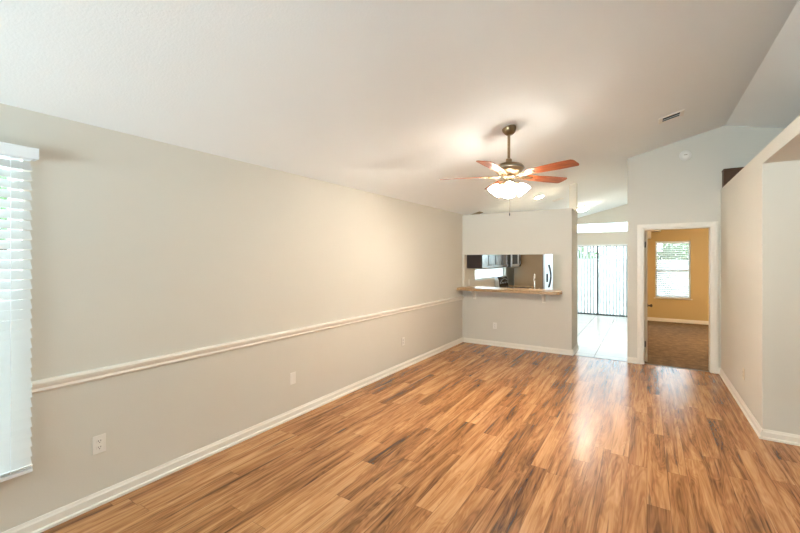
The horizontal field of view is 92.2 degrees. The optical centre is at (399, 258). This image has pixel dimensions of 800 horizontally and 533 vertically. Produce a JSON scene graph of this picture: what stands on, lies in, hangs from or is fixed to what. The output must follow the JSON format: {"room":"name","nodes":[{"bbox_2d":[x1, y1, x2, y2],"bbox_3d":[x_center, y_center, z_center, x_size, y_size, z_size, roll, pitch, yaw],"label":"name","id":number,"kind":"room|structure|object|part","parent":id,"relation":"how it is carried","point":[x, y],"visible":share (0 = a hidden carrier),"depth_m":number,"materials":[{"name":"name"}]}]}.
{"room":"empty living room","nodes":[
{"label":"empty living room","id":0,"kind":"room"},
{"bbox_2d":[0,103,513,532],"bbox_3d":[-0.210,0.365,5.303,0.140,2.430,15.700,0,0,33],"label":"wall","id":1,"kind":"structure","parent":0,"point":[143,248],"depth_m":2.95,"materials":[{"name":"paint"}]},
{"bbox_2d":[0,157,18,330],"bbox_3d":[-2.562,0.294,1.691,0.060,1.805,1.280,0,0,33],"label":"window","id":2,"kind":"structure","parent":1,"relation":"in","point":[16,169],"depth_m":2.20,"materials":[{"name":"glass"}]},
{"bbox_2d":[0,142,38,482],"bbox_3d":[-2.437,0.288,1.616,0.091,1.818,1.368,0,0,33],"label":"window blind","id":3,"kind":"object","parent":1,"relation":"attached to","point":[15,345],"visible":1,"depth_m":2.13,"materials":[{"name":"white plastic"}]},
{"bbox_3d":[-2.449,1.186,1.623,0.054,0.022,1.328,0,0,33],"label":"rail","id":4,"kind":"part","parent":3,"relation":"part of","materials":[{"name":"white plastic"}]},
{"bbox_2d":[92,433,105,454],"bbox_3d":[-1.934,1.191,2.476,0.009,0.116,0.072,0,0,33],"label":"wall outlet","id":5,"kind":"object","parent":1,"relation":"attached to","point":[98,442],"visible":1,"depth_m":2.47,"materials":[{"name":"white plastic"}]},
{"bbox_2d":[1,337,462,532],"bbox_3d":[-1.561,1.538,3.045,0.024,0.085,10.240,0,0,33],"label":"baseboard","id":6,"kind":"structure","parent":1,"relation":"attached to","point":[42,523],"depth_m":2.93,"materials":[{"name":"white wood"}]},
{"bbox_2d":[31,296,463,393],"bbox_3d":[-0.448,0.737,4.775,0.030,0.071,6.126,0,0,33],"label":"trim","id":7,"kind":"structure","parent":1,"relation":"attached to","point":[51,383],"depth_m":2.97,"materials":[{"name":"white wood"}]},
{"bbox_2d":[290,372,295,384],"bbox_3d":[-1.066,1.187,3.832,0.006,0.116,0.072,0,0,33],"label":"wall outlet","id":8,"kind":"object","parent":1,"relation":"attached to","point":[292,375],"visible":1,"depth_m":3.83,"materials":[{"name":"white plastic"}]},
{"bbox_2d":[467,255,496,268],"bbox_3d":[1.648,-0.200,7.718,0.377,0.760,0.848,0,0,33],"label":"upper cabinet","id":9,"kind":"object","parent":1,"relation":"attached to","point":[473,261],"visible":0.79,"depth_m":7.40,"materials":[{"name":"brown paint"}]},
{"bbox_3d":[1.661,-0.200,7.458,0.019,0.752,0.416,0,0,33],"label":"door","id":10,"kind":"part","parent":9,"relation":"part of","materials":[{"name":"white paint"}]},
{"bbox_3d":[1.890,-0.200,7.815,0.019,0.752,0.416,0,0,33],"label":"door","id":11,"kind":"part","parent":9,"relation":"part of","materials":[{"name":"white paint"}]},
{"bbox_2d":[475,267,502,279],"bbox_3d":[2.014,0.323,8.807,0.060,0.255,2.040,0,0,33],"label":"window","id":12,"kind":"structure","parent":1,"relation":"in","point":[499,267],"depth_m":8.74,"materials":[{"name":"plastic"}]},
{"bbox_2d":[497,255,508,267],"bbox_3d":[2.106,-0.200,8.431,0.377,0.760,0.843,0,0,33],"label":"upper cabinet","id":13,"kind":"object","parent":1,"relation":"attached to","point":[502,260],"visible":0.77,"depth_m":8.29,"materials":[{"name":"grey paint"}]},
{"bbox_3d":[2.119,-0.200,8.172,0.019,0.752,0.414,0,0,33],"label":"door","id":14,"kind":"part","parent":13,"relation":"part of","materials":[{"name":"white paint"}]},
{"bbox_3d":[2.347,-0.200,8.527,0.019,0.752,0.414,0,0,33],"label":"door","id":15,"kind":"part","parent":13,"relation":"part of","materials":[{"name":"white paint"}]},
{"bbox_2d":[509,255,520,266],"bbox_3d":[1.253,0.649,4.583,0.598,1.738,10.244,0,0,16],"label":"microwave","id":16,"kind":"object","parent":1,"relation":"attached to","point":[514,260],"visible":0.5,"depth_m":8.94,"materials":[{"name":"silver metal"}]},
{"bbox_3d":[2.669,-0.016,8.933,0.025,0.388,0.596,0,0,33],"label":"door","id":17,"kind":"part","parent":16,"relation":"part of","materials":[{"name":"silver metal"}]},
{"bbox_2d":[0,0,799,217],"bbox_3d":[2.446,-1.389,3.599,6.570,1.178,15.900,0,0,33],"label":"ceiling","id":18,"kind":"structure","parent":0,"point":[396,99],"depth_m":2.73,"materials":[{"name":"paint"}]},
{"bbox_2d":[440,124,578,215],"bbox_3d":[1.058,-0.878,3.802,1.337,0.898,1.284,0,0,33],"label":"ceiling fan","id":19,"kind":"object","parent":18,"relation":"hanging from","point":[508,170],"visible":1,"depth_m":3.77,"materials":[{"name":"wood"}]},
{"bbox_3d":[0.656,-0.830,3.962,0.487,0.033,0.142,0,0,16],"label":"fan blade","id":20,"kind":"part","parent":19,"relation":"part of","materials":[{"name":"brown wood"}]},
{"bbox_3d":[0.839,-0.830,3.470,0.142,0.033,0.487,0,0,34],"label":"fan blade","id":21,"kind":"part","parent":19,"relation":"part of","materials":[{"name":"brown wood"}]},
{"bbox_3d":[1.068,-0.830,4.288,0.142,0.033,0.487,0,0,-2],"label":"fan blade","id":22,"kind":"part","parent":19,"relation":"part of","materials":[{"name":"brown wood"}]},
{"bbox_3d":[0.953,-0.689,3.872,0.136,0.137,0.140,0,0,13],"label":"lamp shade","id":23,"kind":"part","parent":19,"relation":"part of","materials":[{"name":"white glass"}]},
{"bbox_3d":[1.117,-0.689,3.975,0.140,0.137,0.136,0,0,13],"label":"lamp shade","id":24,"kind":"part","parent":19,"relation":"part of","materials":[{"name":"white glass"}]},
{"bbox_3d":[1.056,-0.689,3.708,0.140,0.137,0.136,0,0,13],"label":"lamp shade","id":25,"kind":"part","parent":19,"relation":"part of","materials":[{"name":"white glass"}]},
{"bbox_3d":[1.220,-0.689,3.812,0.136,0.137,0.140,0,0,13],"label":"lamp shade","id":26,"kind":"part","parent":19,"relation":"part of","materials":[{"name":"white glass"}]},
{"bbox_3d":[1.505,-0.830,3.997,0.487,0.033,0.142,0,0,-20],"label":"fan blade","id":27,"kind":"part","parent":19,"relation":"part of","materials":[{"name":"brown wood"}]},
{"bbox_3d":[1.363,-0.830,3.491,0.142,0.033,0.487,0,0,-38],"label":"fan blade","id":28,"kind":"part","parent":19,"relation":"part of","materials":[{"name":"brown wood"}]},
{"bbox_2d":[577,205,589,211],"bbox_3d":[4.426,-1.227,9.339,0.323,0.159,0.329,0,0,38],"label":"dome light","id":29,"kind":"object","parent":18,"relation":"attached to","point":[584,207],"visible":0.95,"depth_m":9.23,"materials":[{"name":"glass"}]},
{"bbox_2d":[658,109,684,123],"bbox_3d":[3.164,-1.656,4.493,0.243,0.068,0.210,0,0,33],"label":"ceiling vent","id":30,"kind":"object","parent":18,"relation":"in","point":[679,113],"visible":1,"depth_m":4.49,"materials":[{"name":"white plastic"}]},
{"bbox_2d":[41,342,799,532],"bbox_3d":[1.007,1.640,1.356,6.370,0.120,10.370,0,0,33],"label":"floor","id":31,"kind":"structure","parent":0,"point":[465,437],"depth_m":2.92,"materials":[{"name":"laminate"}]},
{"bbox_2d":[569,183,576,343],"bbox_3d":[3.070,0.121,6.822,0.120,2.918,0.120,0,0,33],"label":"wall","id":32,"kind":"structure","parent":0,"point":[573,187],"depth_m":6.75,"materials":[{"name":"paint"}]},
{"bbox_2d":[553,204,626,289],"bbox_3d":[5.262,0.006,11.072,2.840,3.147,0.120,0,0,33],"label":"wall","id":33,"kind":"structure","parent":0,"point":[617,214],"depth_m":10.79,"materials":[{"name":"paint"}]},
{"bbox_2d":[577,244,626,315],"bbox_3d":[5.491,0.564,10.764,1.858,1.932,0.079,0,0,33],"label":"vertical blind","id":34,"kind":"object","parent":33,"relation":"attached to","point":[602,245],"visible":0.71,"depth_m":10.68,"materials":[{"name":"grey plastic"}]},
{"bbox_2d":[577,246,626,316],"bbox_3d":[5.583,0.595,10.871,1.818,1.970,0.090,0,0,33],"label":"door","id":35,"kind":"structure","parent":33,"relation":"in","point":[597,313],"depth_m":10.83,"materials":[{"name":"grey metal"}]},
{"bbox_2d":[577,222,626,232],"bbox_3d":[5.581,-0.877,10.867,1.818,0.255,0.060,0,0,33],"label":"window","id":36,"kind":"structure","parent":33,"relation":"in","point":[616,222],"depth_m":10.78,"materials":[{"name":"plastic"}]},
{"bbox_2d":[574,314,626,360],"bbox_3d":[3.777,1.640,8.905,2.880,0.120,5.330,0,0,33],"label":"floor tile","id":37,"kind":"structure","parent":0,"point":[598,336],"depth_m":7.85,"materials":[{"name":"white tile"}]},
{"bbox_2d":[495,276,531,288],"bbox_3d":[2.671,0.986,9.027,0.663,1.149,0.756,0,0,33],"label":"range","id":38,"kind":"object","parent":37,"relation":"on","point":[501,281],"visible":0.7,"depth_m":9.02,"materials":[{"name":"silver metal"}]},
{"bbox_2d":[514,254,552,289],"bbox_3d":[3.427,0.690,9.766,0.802,1.740,0.900,0,0,33],"label":"refrigerator","id":39,"kind":"object","parent":37,"relation":"on","point":[541,265],"visible":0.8,"depth_m":9.39,"materials":[{"name":"silver metal"}]},
{"bbox_3d":[3.561,0.655,9.383,0.056,1.650,0.393,0,0,33],"label":"door","id":40,"kind":"part","parent":39,"relation":"part of","materials":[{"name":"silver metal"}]},
{"bbox_3d":[3.803,0.655,9.761,0.056,1.650,0.493,0,0,33],"label":"door","id":41,"kind":"part","parent":39,"relation":"part of","materials":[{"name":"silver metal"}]},
{"bbox_2d":[462,126,783,367],"bbox_3d":[3.925,-0.124,5.905,6.170,3.408,0.500,0,0,33],"label":"wall","id":42,"kind":"structure","parent":0,"point":[520,318],"depth_m":6.33,"materials":[{"name":"paint"}]},
{"bbox_2d":[471,291,475,298],"bbox_3d":[1.350,0.666,7.141,0.056,0.168,0.199,0,0,33],"label":"bracket","id":43,"kind":"object","parent":42,"relation":"attached to","point":[472,292],"visible":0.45,"depth_m":7.17,"materials":[{"name":"white wood"}]},
{"bbox_2d":[457,286,561,294],"bbox_3d":[1.931,0.554,6.856,1.784,0.049,0.495,0,0,33],"label":"countertop","id":44,"kind":"structure","parent":42,"relation":"on","point":[468,288],"depth_m":6.69,"materials":[{"name":"stone"}]},
{"bbox_2d":[463,337,578,355],"bbox_3d":[2.187,1.538,7.078,1.930,0.085,0.644,0,0,33],"label":"baseboard","id":45,"kind":"structure","parent":42,"relation":"attached to","point":[572,352],"depth_m":6.74,"materials":[{"name":"white wood"}]},
{"bbox_2d":[540,294,545,302],"bbox_3d":[2.398,0.666,6.469,0.056,0.168,0.199,0,0,33],"label":"bracket","id":46,"kind":"object","parent":42,"relation":"attached to","point":[543,296],"visible":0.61,"depth_m":6.51,"materials":[{"name":"white wood"}]},
{"bbox_2d":[644,231,651,361],"bbox_3d":[3.987,0.567,6.174,0.110,2.002,0.820,0,0,33],"label":"door","id":47,"kind":"structure","parent":42,"relation":"in","point":[645,242],"depth_m":5.89,"materials":[{"name":"paint"}]},
{"bbox_2d":[644,363,708,371],"bbox_3d":[4.007,1.577,5.595,0.769,0.005,0.025,0,0,33],"label":"trim","id":48,"kind":"structure","parent":42,"relation":"attached to","point":[644,363],"depth_m":5.59,"materials":[{"name":"brown wood"}]},
{"bbox_2d":[637,221,717,373],"bbox_3d":[4.023,0.531,5.620,0.953,2.098,0.169,0,0,33],"label":"trim","id":49,"kind":"structure","parent":42,"relation":"attached to","point":[713,226],"depth_m":5.39,"materials":[{"name":"white wood"}]},
{"bbox_2d":[679,150,691,160],"bbox_3d":[4.068,-1.480,5.485,0.148,0.148,0.053,0,0,33],"label":"smoke detector","id":50,"kind":"object","parent":42,"relation":"attached to","point":[685,155],"visible":1,"depth_m":5.47,"materials":[{"name":"white plastic"}]},
{"bbox_2d":[627,357,799,445],"bbox_3d":[4.317,1.538,4.000,3.452,0.085,2.284,0,0,33],"label":"baseboard","id":51,"kind":"structure","parent":42,"relation":"attached to","point":[776,436],"depth_m":3.53,"materials":[{"name":"white wood"}]},
{"bbox_2d":[722,167,743,187],"bbox_3d":[4.627,-1.083,5.045,0.620,0.245,0.170,0,0,33],"label":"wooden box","id":52,"kind":"object","parent":42,"relation":"on","point":[728,174],"visible":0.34,"depth_m":5.12,"materials":[{"name":"brown wood"}]},
{"bbox_3d":[4.627,-1.195,5.045,0.620,0.020,0.170,0,0,33],"label":"lid","id":53,"kind":"part","parent":52,"relation":"part of","materials":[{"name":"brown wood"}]},
{"bbox_2d":[644,228,708,320],"bbox_3d":[7.696,0.365,9.153,3.330,2.430,0.120,0,0,33],"label":"wall","id":54,"kind":"structure","parent":0,"point":[697,308],"depth_m":9.46,"materials":[{"name":"paint"}]},
{"bbox_2d":[644,230,660,238],"bbox_3d":[6.320,-0.685,9.698,0.415,0.330,0.450,0,0,33],"label":"trim","id":55,"kind":"structure","parent":54,"relation":"attached to","point":[648,231],"depth_m":9.54,"materials":[{"name":"beige wood"}]},
{"bbox_2d":[655,241,689,298],"bbox_3d":[6.872,0.265,9.712,0.720,1.430,0.060,0,0,33],"label":"window","id":56,"kind":"structure","parent":54,"relation":"in","point":[655,241],"depth_m":9.87,"materials":[{"name":"plastic"}]},
{"bbox_2d":[656,241,689,298],"bbox_3d":[6.841,0.266,9.664,0.696,1.418,0.044,0,0,33],"label":"window blind","id":57,"kind":"object","parent":56,"relation":"attached to","point":[683,279],"visible":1,"depth_m":9.65,"materials":[{"name":"white plastic"}]},
{"bbox_3d":[6.841,0.964,9.664,0.696,0.022,0.038,0,0,33],"label":"rail","id":58,"kind":"part","parent":57,"relation":"part of","materials":[{"name":"white plastic"}]},
{"bbox_2d":[654,297,692,299],"bbox_3d":[6.828,0.992,9.642,0.790,0.021,0.075,0,0,33],"label":"trim","id":59,"kind":"structure","parent":54,"relation":"attached to","point":[654,297],"depth_m":9.60,"materials":[{"name":"beige wood"}]},
{"bbox_2d":[644,317,708,324],"bbox_3d":[7.659,1.538,9.091,3.325,0.085,0.024,0,0,33],"label":"baseboard","id":60,"kind":"structure","parent":54,"relation":"attached to","point":[648,318],"depth_m":9.56,"materials":[{"name":"white wood"}]},
{"bbox_2d":[644,320,708,370],"bbox_3d":[6.377,1.640,7.059,3.490,0.120,5.030,0,0,33],"label":"floor","id":61,"kind":"structure","parent":0,"point":[672,344],"depth_m":7.03,"materials":[{"name":"brown carpet"}]},
{"bbox_2d":[721,115,799,434],"bbox_3d":[2.635,0.310,0.353,2.345,2.540,10.240,0,0,33],"label":"wall","id":62,"kind":"structure","parent":0,"point":[760,205],"depth_m":3.38,"materials":[{"name":"paint"}]},
{"label":"outside","id":63,"kind":"structure","parent":0,"visible":0},
{"bbox_3d":[5.908,1.793,11.061,26.000,0.175,35.000,0,0,33],"label":"ground","id":64,"kind":"structure","parent":63,"visible":0},
{"bbox_2d":[0,177,6,249],"bbox_3d":[-6.514,0.092,6.814,2.106,3.244,2.602,0,0,33],"label":"tree","id":65,"kind":"object","parent":64,"relation":"on","point":[0,177],"visible":0.02,"depth_m":6.17,"materials":[{"name":"green plant"}]},
{"bbox_2d":[475,259,687,304],"bbox_3d":[8.741,0.815,13.625,16.100,1.780,0.125,0,0,33],"label":"fence","id":66,"kind":"object","parent":64,"relation":"on","point":[485,272],"visible":0.02,"depth_m":14.22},
{"bbox_2d":[579,247,601,258],"bbox_3d":[7.984,0.377,17.288,2.160,2.678,1.950,0,0,33],"label":"tree","id":67,"kind":"object","parent":64,"relation":"on","point":[582,247],"visible":0.06,"depth_m":16.96,"materials":[{"name":"green plant"}]},
{"bbox_2d":[579,302,625,314],"bbox_3d":[6.249,1.657,12.518,9.000,0.095,3.380,0,0,33],"label":"patio slab","id":68,"kind":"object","parent":64,"relation":"on","point":[579,302],"visible":0.17,"depth_m":12.52,"materials":[{"name":"concrete"}]},
{"bbox_2d":[657,244,687,294],"bbox_3d":[10.796,0.344,15.713,2.349,2.744,2.013,0,0,33],"label":"tree","id":69,"kind":"object","parent":64,"relation":"on","point":[671,244],"visible":0.12,"depth_m":15.23,"materials":[{"name":"green plant"}]}
]}

